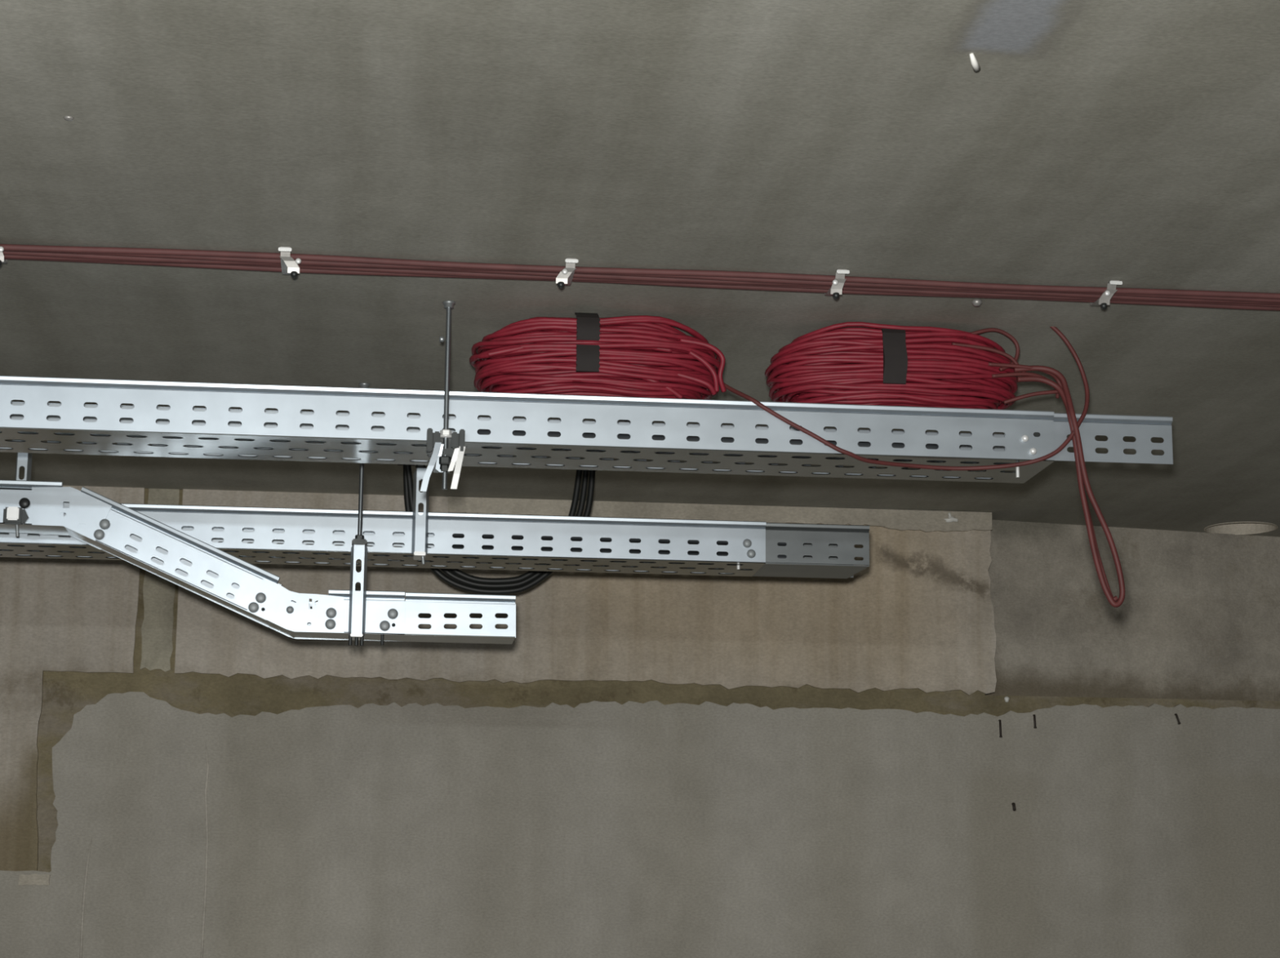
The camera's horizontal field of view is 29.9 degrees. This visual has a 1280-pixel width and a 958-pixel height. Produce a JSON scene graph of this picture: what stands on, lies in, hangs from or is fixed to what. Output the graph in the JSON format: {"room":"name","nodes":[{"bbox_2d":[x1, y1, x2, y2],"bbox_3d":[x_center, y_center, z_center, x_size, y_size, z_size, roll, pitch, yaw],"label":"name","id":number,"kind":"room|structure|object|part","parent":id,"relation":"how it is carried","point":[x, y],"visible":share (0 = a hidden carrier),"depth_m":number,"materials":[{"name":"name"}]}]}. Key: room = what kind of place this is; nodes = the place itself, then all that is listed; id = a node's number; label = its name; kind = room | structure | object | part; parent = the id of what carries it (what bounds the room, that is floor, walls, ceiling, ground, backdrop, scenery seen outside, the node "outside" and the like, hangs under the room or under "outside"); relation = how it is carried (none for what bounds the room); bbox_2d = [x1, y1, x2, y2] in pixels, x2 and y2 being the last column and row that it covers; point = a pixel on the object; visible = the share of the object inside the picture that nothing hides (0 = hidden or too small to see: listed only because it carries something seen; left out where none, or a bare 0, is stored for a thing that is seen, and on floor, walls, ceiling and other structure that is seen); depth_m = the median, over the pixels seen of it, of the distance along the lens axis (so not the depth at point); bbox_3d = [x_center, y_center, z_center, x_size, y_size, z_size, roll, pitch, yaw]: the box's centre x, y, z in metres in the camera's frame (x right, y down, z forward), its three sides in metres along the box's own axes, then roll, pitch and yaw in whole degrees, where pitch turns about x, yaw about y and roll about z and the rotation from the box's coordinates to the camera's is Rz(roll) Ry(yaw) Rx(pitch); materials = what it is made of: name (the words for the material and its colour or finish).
{"room":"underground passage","nodes":[
{"label":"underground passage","id":0,"kind":"room"},
{"bbox_2d":[0,0,1279,536],"bbox_3d":[0.295,-0.682,2.070,9.000,0.250,8.700,2,-11,-6],"label":"ceiling","id":1,"kind":"structure","parent":0,"point":[1091,143],"depth_m":3.03,"materials":[{"name":"concrete"}]},
{"bbox_2d":[0,246,7,265],"bbox_3d":[-0.876,-0.299,3.284,0.024,0.040,0.120,2,-11,-6],"label":"clip","id":2,"kind":"object","parent":1,"relation":"attached to","point":[2,260],"visible":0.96,"depth_m":3.25,"materials":[{"name":"white plastic"}]},
{"bbox_2d":[2,452,32,536],"bbox_3d":[-1.031,-0.034,4.007,0.042,0.276,0.079,2,-11,-6],"label":"hanger","id":3,"kind":"object","parent":1,"relation":"hanging from","point":[11,515],"visible":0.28,"depth_m":3.96,"materials":[{"name":"metal"}]},
{"bbox_3d":[-1.033,0.058,3.954,0.019,0.022,0.013,2,-11,-6],"label":"clamp plate","id":4,"kind":"part","parent":3,"relation":"part of","materials":[{"name":"metal"}]},
{"bbox_2d":[63,115,74,120],"bbox_3d":[-0.662,-0.417,2.783,0.012,0.003,0.012,2,-11,-6],"label":"plug","id":5,"kind":"object","parent":1,"relation":"attached to","point":[66,117],"visible":1,"depth_m":2.78,"materials":[{"name":"grey metal"}]},
{"bbox_2d":[278,246,301,277],"bbox_3d":[-0.484,-0.287,3.327,0.031,0.040,0.120,2,-11,-6],"label":"clip","id":6,"kind":"object","parent":1,"relation":"attached to","point":[289,265],"visible":1,"depth_m":3.29,"materials":[{"name":"white plastic"}]},
{"bbox_2d":[348,382,369,645],"bbox_3d":[-0.469,0.060,4.024,0.028,0.444,0.050,2,-11,-6],"label":"hanger","id":7,"kind":"object","parent":1,"relation":"hanging from","point":[357,614],"visible":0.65,"depth_m":3.98,"materials":[{"name":"metal"}]},
{"bbox_2d":[0,479,515,644],"bbox_3d":[-1.199,0.131,3.973,1.988,0.260,0.104,2,-11,-6],"label":"cable tray","id":8,"kind":"object","parent":7,"relation":"hanging from","point":[246,588],"visible":1,"depth_m":3.99,"materials":[{"name":"metal"}]},
{"bbox_3d":[-1.567,0.022,3.910,1.237,0.076,0.015,2,-11,-6],"label":"rail","id":9,"kind":"part","parent":8,"relation":"part of","materials":[{"name":"metal"}]},
{"bbox_3d":[-1.577,0.039,3.993,1.237,0.076,0.015,2,-11,-6],"label":"rail","id":10,"kind":"part","parent":8,"relation":"part of","materials":[{"name":"metal"}]},
{"bbox_3d":[-0.952,0.075,4.061,0.132,0.090,0.002,2,-11,-6],"label":"hinge plate","id":11,"kind":"part","parent":8,"relation":"part of","materials":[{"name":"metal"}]},
{"bbox_3d":[-0.942,0.057,3.974,0.132,0.090,0.002,2,-11,-6],"label":"hinge plate","id":12,"kind":"part","parent":8,"relation":"part of","materials":[{"name":"metal"}]},
{"bbox_3d":[-0.783,0.141,4.065,0.352,0.216,0.015,2,-11,-6],"label":"rail","id":13,"kind":"part","parent":8,"relation":"part of","materials":[{"name":"metal"}]},
{"bbox_3d":[-0.773,0.124,3.983,0.352,0.216,0.015,2,-11,-6],"label":"rail","id":14,"kind":"part","parent":8,"relation":"part of","materials":[{"name":"metal"}]},
{"bbox_3d":[-0.571,0.209,3.986,0.160,0.089,0.002,2,-11,-6],"label":"hinge plate","id":15,"kind":"part","parent":8,"relation":"part of","materials":[{"name":"metal"}]},
{"bbox_3d":[-0.581,0.227,4.074,0.160,0.089,0.002,2,-11,-6],"label":"hinge plate","id":16,"kind":"part","parent":8,"relation":"part of","materials":[{"name":"metal"}]},
{"bbox_3d":[-0.461,0.222,3.999,0.140,0.072,0.015,2,-11,-6],"label":"rail","id":17,"kind":"part","parent":8,"relation":"part of","materials":[{"name":"metal"}]},
{"bbox_3d":[-0.301,0.228,4.020,0.188,0.072,0.015,2,-11,-6],"label":"splice plate","id":18,"kind":"part","parent":8,"relation":"part of","materials":[{"name":"metal"}]},
{"bbox_3d":[-0.467,-0.017,4.026,0.008,0.293,0.008,2,-11,-6],"label":"threaded rod","id":19,"kind":"part","parent":7,"relation":"part of","materials":[{"name":"metal"}]},
{"bbox_2d":[411,413,429,564],"bbox_3d":[-0.380,0.009,4.167,0.028,0.286,0.051,2,-11,-6],"label":"hanger","id":20,"kind":"object","parent":1,"relation":"hanging from","point":[420,522],"visible":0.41,"depth_m":4.14,"materials":[{"name":"metal"}]},
{"bbox_2d":[0,502,869,578],"bbox_3d":[-0.583,0.106,4.206,1.973,0.081,0.163,2,-11,-6],"label":"cable tray","id":21,"kind":"object","parent":20,"relation":"hanging from","point":[814,550],"visible":0.74,"depth_m":4.19,"materials":[{"name":"metal"}]},
{"bbox_3d":[-0.683,0.113,4.269,1.787,0.072,0.015,2,-11,-6],"label":"rail","id":22,"kind":"part","parent":21,"relation":"part of","materials":[{"name":"metal"}]},
{"bbox_3d":[-0.667,0.085,4.126,1.787,0.072,0.015,2,-11,-6],"label":"rail","id":23,"kind":"part","parent":21,"relation":"part of","materials":[{"name":"metal"}]},
{"bbox_2d":[452,537,727,552],"bbox_3d":[-0.031,0.117,4.205,0.630,0.015,0.018,2,-11,-6],"label":"cable","id":24,"kind":"object","parent":21,"relation":"in","point":[454,537],"visible":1,"depth_m":4.20,"materials":[{"name":"black plastic"}]},
{"bbox_2d":[452,545,786,558],"bbox_3d":[-0.037,0.132,4.201,0.630,0.015,0.018,2,-11,-6],"label":"cable","id":25,"kind":"object","parent":21,"relation":"in","point":[780,556],"visible":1,"depth_m":4.19,"materials":[{"name":"black plastic"}]},
{"bbox_2d":[452,533,786,545],"bbox_3d":[-0.025,0.102,4.210,0.630,0.015,0.018,2,-11,-6],"label":"cable","id":26,"kind":"object","parent":21,"relation":"in","point":[458,535],"visible":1,"depth_m":4.20,"materials":[{"name":"black plastic"}]},
{"bbox_3d":[0.272,0.141,4.371,0.236,0.070,0.015,2,-11,-6],"label":"splice plate","id":27,"kind":"part","parent":21,"relation":"part of","materials":[{"name":"metal"}]},
{"bbox_3d":[0.288,0.114,4.235,0.236,0.070,0.015,2,-11,-6],"label":"splice plate","id":28,"kind":"part","parent":21,"relation":"part of","materials":[{"name":"metal"}]},
{"bbox_2d":[420,300,465,491],"bbox_3d":[-0.297,-0.103,3.603,0.064,0.289,0.205,2,-11,-6],"label":"hanger","id":29,"kind":"object","parent":1,"relation":"hanging from","point":[445,447],"visible":1,"depth_m":3.50,"materials":[{"name":"metal"}]},
{"bbox_3d":[-0.302,-0.017,3.485,0.034,0.073,0.010,2,-11,-6],"label":"bracket leg","id":30,"kind":"part","parent":29,"relation":"part of","materials":[{"name":"metal"}]},
{"bbox_3d":[-0.283,-0.123,3.519,0.008,0.281,0.008,2,-11,-6],"label":"threaded rod","id":31,"kind":"part","parent":29,"relation":"part of","materials":[{"name":"metal"}]},
{"bbox_3d":[-0.270,-0.016,3.489,0.030,0.064,0.010,2,-11,-6],"label":"bracket leg","id":32,"kind":"part","parent":29,"relation":"part of","materials":[{"name":"metal"}]},
{"bbox_2d":[0,312,1173,483],"bbox_3d":[-0.343,-0.135,3.613,2.304,0.239,0.197,2,-11,-6],"label":"cable tray","id":33,"kind":"object","parent":29,"relation":"on","point":[251,432],"depth_m":3.57,"materials":[{"name":"metal"}]},
{"bbox_3d":[-0.446,-0.064,3.677,2.118,0.075,0.015,2,-11,-6],"label":"rail","id":34,"kind":"part","parent":33,"relation":"part of","materials":[{"name":"metal"}]},
{"bbox_2d":[477,429,937,448],"bbox_3d":[0.106,-0.053,3.577,0.700,0.020,0.020,2,-11,-6],"label":"cable","id":35,"kind":"object","parent":33,"relation":"in","point":[517,433],"visible":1,"depth_m":3.57,"materials":[{"name":"black plastic"}]},
{"bbox_3d":[0.208,-0.125,3.674,0.940,0.232,0.200,2,-11,-6],"label":"cable coil","id":36,"kind":"part","parent":33,"relation":"part of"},
{"bbox_2d":[764,321,1124,607],"bbox_3d":[0.453,-0.012,3.676,0.520,0.428,0.205,2,-11,-6],"label":"cable coil","id":37,"kind":"object","parent":33,"relation":"on","point":[886,364],"visible":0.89,"depth_m":3.62,"materials":[{"name":"red plastic"}]},
{"bbox_3d":[0.680,-0.062,3.639,0.261,0.073,0.015,2,-11,-6],"label":"splice plate","id":38,"kind":"part","parent":33,"relation":"part of","materials":[{"name":"metal"}]},
{"bbox_2d":[397,463,596,594],"bbox_3d":[-0.276,0.082,4.625,0.413,0.286,0.027,2,-11,-6],"label":"cable loop","id":39,"kind":"object","parent":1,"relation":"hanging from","point":[455,577],"visible":0.58,"depth_m":4.60,"materials":[{"name":"rubber"}]},
{"bbox_2d":[555,257,577,288],"bbox_3d":[-0.106,-0.276,3.369,0.029,0.040,0.120,2,-11,-6],"label":"clip","id":40,"kind":"object","parent":1,"relation":"attached to","point":[565,277],"visible":1,"depth_m":3.33,"materials":[{"name":"white plastic"}]},
{"bbox_2d":[0,243,1279,299],"bbox_3d":[0.208,-0.284,3.385,3.540,0.012,0.012,2,-11,-6],"label":"cable","id":41,"kind":"object","parent":1,"relation":"attached to","point":[6,246],"visible":1,"depth_m":3.36,"materials":[{"name":"red plastic"}]},
{"bbox_2d":[2,251,1279,304],"bbox_3d":[0.205,-0.279,3.410,3.540,0.012,0.013,2,-11,-6],"label":"cable","id":42,"kind":"object","parent":1,"relation":"attached to","point":[14,253],"visible":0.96,"depth_m":3.38,"materials":[{"name":"red plastic"}]},
{"bbox_2d":[3,250,1279,302],"bbox_3d":[0.206,-0.282,3.398,3.540,0.012,0.013,2,-11,-6],"label":"cable","id":43,"kind":"object","parent":1,"relation":"attached to","point":[188,257],"visible":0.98,"depth_m":3.38,"materials":[{"name":"red plastic"}]},
{"bbox_2d":[4,254,1279,307],"bbox_3d":[0.203,-0.277,3.423,3.540,0.012,0.013,2,-11,-6],"label":"cable","id":44,"kind":"object","parent":1,"relation":"attached to","point":[6,256],"visible":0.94,"depth_m":3.39,"materials":[{"name":"red plastic"}]},
{"bbox_2d":[5,258,1279,311],"bbox_3d":[0.202,-0.274,3.436,3.540,0.012,0.012,2,-11,-6],"label":"cable","id":45,"kind":"object","parent":1,"relation":"attached to","point":[192,265],"visible":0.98,"depth_m":3.42,"materials":[{"name":"red plastic"}]},
{"bbox_2d":[824,268,849,298],"bbox_3d":[0.275,-0.264,3.411,0.023,0.040,0.120,2,-11,-6],"label":"clip","id":46,"kind":"object","parent":1,"relation":"attached to","point":[836,289],"visible":1,"depth_m":3.37,"materials":[{"name":"grey metal"}]},
{"bbox_2d":[969,53,980,71],"bbox_3d":[0.358,-0.447,2.572,0.008,0.015,0.024,-4,-12,23],"label":"plug","id":47,"kind":"object","parent":1,"relation":"attached to","point":[975,64],"visible":1,"depth_m":2.57,"materials":[{"name":"white plastic"}]},
{"bbox_2d":[971,298,982,306],"bbox_3d":[0.493,-0.258,3.511,0.015,0.010,0.015,2,-11,-6],"label":"plug","id":48,"kind":"object","parent":1,"relation":"attached to","point":[976,302],"visible":1,"depth_m":3.51,"materials":[{"name":"grey metal"}]},
{"bbox_2d":[1089,280,1122,309],"bbox_3d":[0.662,-0.252,3.454,0.029,0.040,0.120,2,-11,-6],"label":"clip","id":49,"kind":"object","parent":1,"relation":"attached to","point":[1104,300],"visible":0.99,"depth_m":3.41,"materials":[{"name":"grey metal"}]},
{"bbox_2d":[1204,521,1278,534],"bbox_3d":[1.334,0.031,5.342,0.160,0.161,0.160,2,-11,-6],"label":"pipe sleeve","id":50,"kind":"object","parent":1,"relation":"attached to","point":[1234,527],"visible":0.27,"depth_m":5.39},
{"bbox_2d":[0,484,1279,957],"bbox_3d":[-0.086,1.329,4.968,9.000,2.555,0.317,2,-11,-6],"label":"wall","id":51,"kind":"structure","parent":0,"point":[594,828],"depth_m":4.96,"materials":[{"name":"grey concrete"}]},
{"bbox_2d":[17,873,49,884],"bbox_3d":[-1.206,0.798,4.779,0.060,0.022,0.006,2,-11,-6],"label":"trim","id":52,"kind":"structure","parent":51,"relation":"attached to","point":[33,878],"depth_m":4.78,"materials":[{"name":"grey concrete"}]},
{"bbox_2d":[79,743,208,957],"bbox_3d":[-0.990,0.747,4.817,0.244,0.432,0.006,2,-11,-6],"label":"trim","id":53,"kind":"structure","parent":51,"relation":"attached to","point":[206,756],"depth_m":4.80,"materials":[{"name":"grey concrete"}]},
{"bbox_2d":[140,488,179,671],"bbox_3d":[-0.990,0.209,4.952,0.066,0.380,0.026,2,-11,-6],"label":"trim","id":54,"kind":"structure","parent":51,"relation":"attached to","point":[158,593],"depth_m":4.93,"materials":[{"name":"concrete"}]},
{"bbox_2d":[448,496,991,532],"bbox_3d":[0.176,0.078,5.095,1.166,0.046,0.012,2,-11,-6],"label":"trim","id":55,"kind":"structure","parent":51,"relation":"attached to","point":[926,521],"depth_m":5.09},
{"bbox_2d":[943,512,958,522],"bbox_3d":[0.666,0.083,5.143,0.033,0.022,0.012,2,-11,-6],"label":"clip","id":56,"kind":"object","parent":51,"relation":"attached to","point":[951,518],"visible":1,"depth_m":5.14,"materials":[{"name":"white plastic"}]},
{"bbox_2d":[998,719,1002,737],"bbox_3d":[0.759,0.525,5.059,0.007,0.039,0.020,2,-11,-6],"label":"nail","id":57,"kind":"object","parent":51,"relation":"attached to","point":[999,720],"visible":1,"depth_m":5.05,"materials":[{"name":"metal"}]},
{"bbox_2d":[1004,696,1009,702],"bbox_3d":[0.779,0.467,5.093,0.012,0.013,0.011,2,-11,-6],"label":"chip","id":58,"kind":"object","parent":51,"relation":"on","point":[1006,698],"visible":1,"depth_m":5.09,"materials":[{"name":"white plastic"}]},
{"bbox_2d":[1011,802,1016,810],"bbox_3d":[0.783,0.686,5.029,0.008,0.019,0.020,2,-11,-6],"label":"nail","id":59,"kind":"object","parent":51,"relation":"attached to","point":[1012,803],"visible":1,"depth_m":5.02,"materials":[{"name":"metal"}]},
{"bbox_2d":[1032,714,1036,728],"bbox_3d":[0.833,0.511,5.070,0.007,0.031,0.020,2,-11,-6],"label":"nail","id":60,"kind":"object","parent":51,"relation":"attached to","point":[1034,715],"visible":1,"depth_m":5.07,"materials":[{"name":"metal"}]},
{"bbox_2d":[1174,713,1181,724],"bbox_3d":[1.143,0.510,5.107,0.007,0.024,0.020,5,-12,-22],"label":"nail","id":61,"kind":"object","parent":51,"relation":"attached to","point":[1175,714],"visible":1,"depth_m":5.10,"materials":[{"name":"metal"}]},
{"bbox_2d":[986,519,1279,701],"bbox_3d":[2.519,0.502,5.572,3.740,0.655,0.420,2,-11,-6],"label":"wall","id":62,"kind":"structure","parent":0,"point":[1198,615],"depth_m":5.30,"materials":[{"name":"concrete"}]}
]}

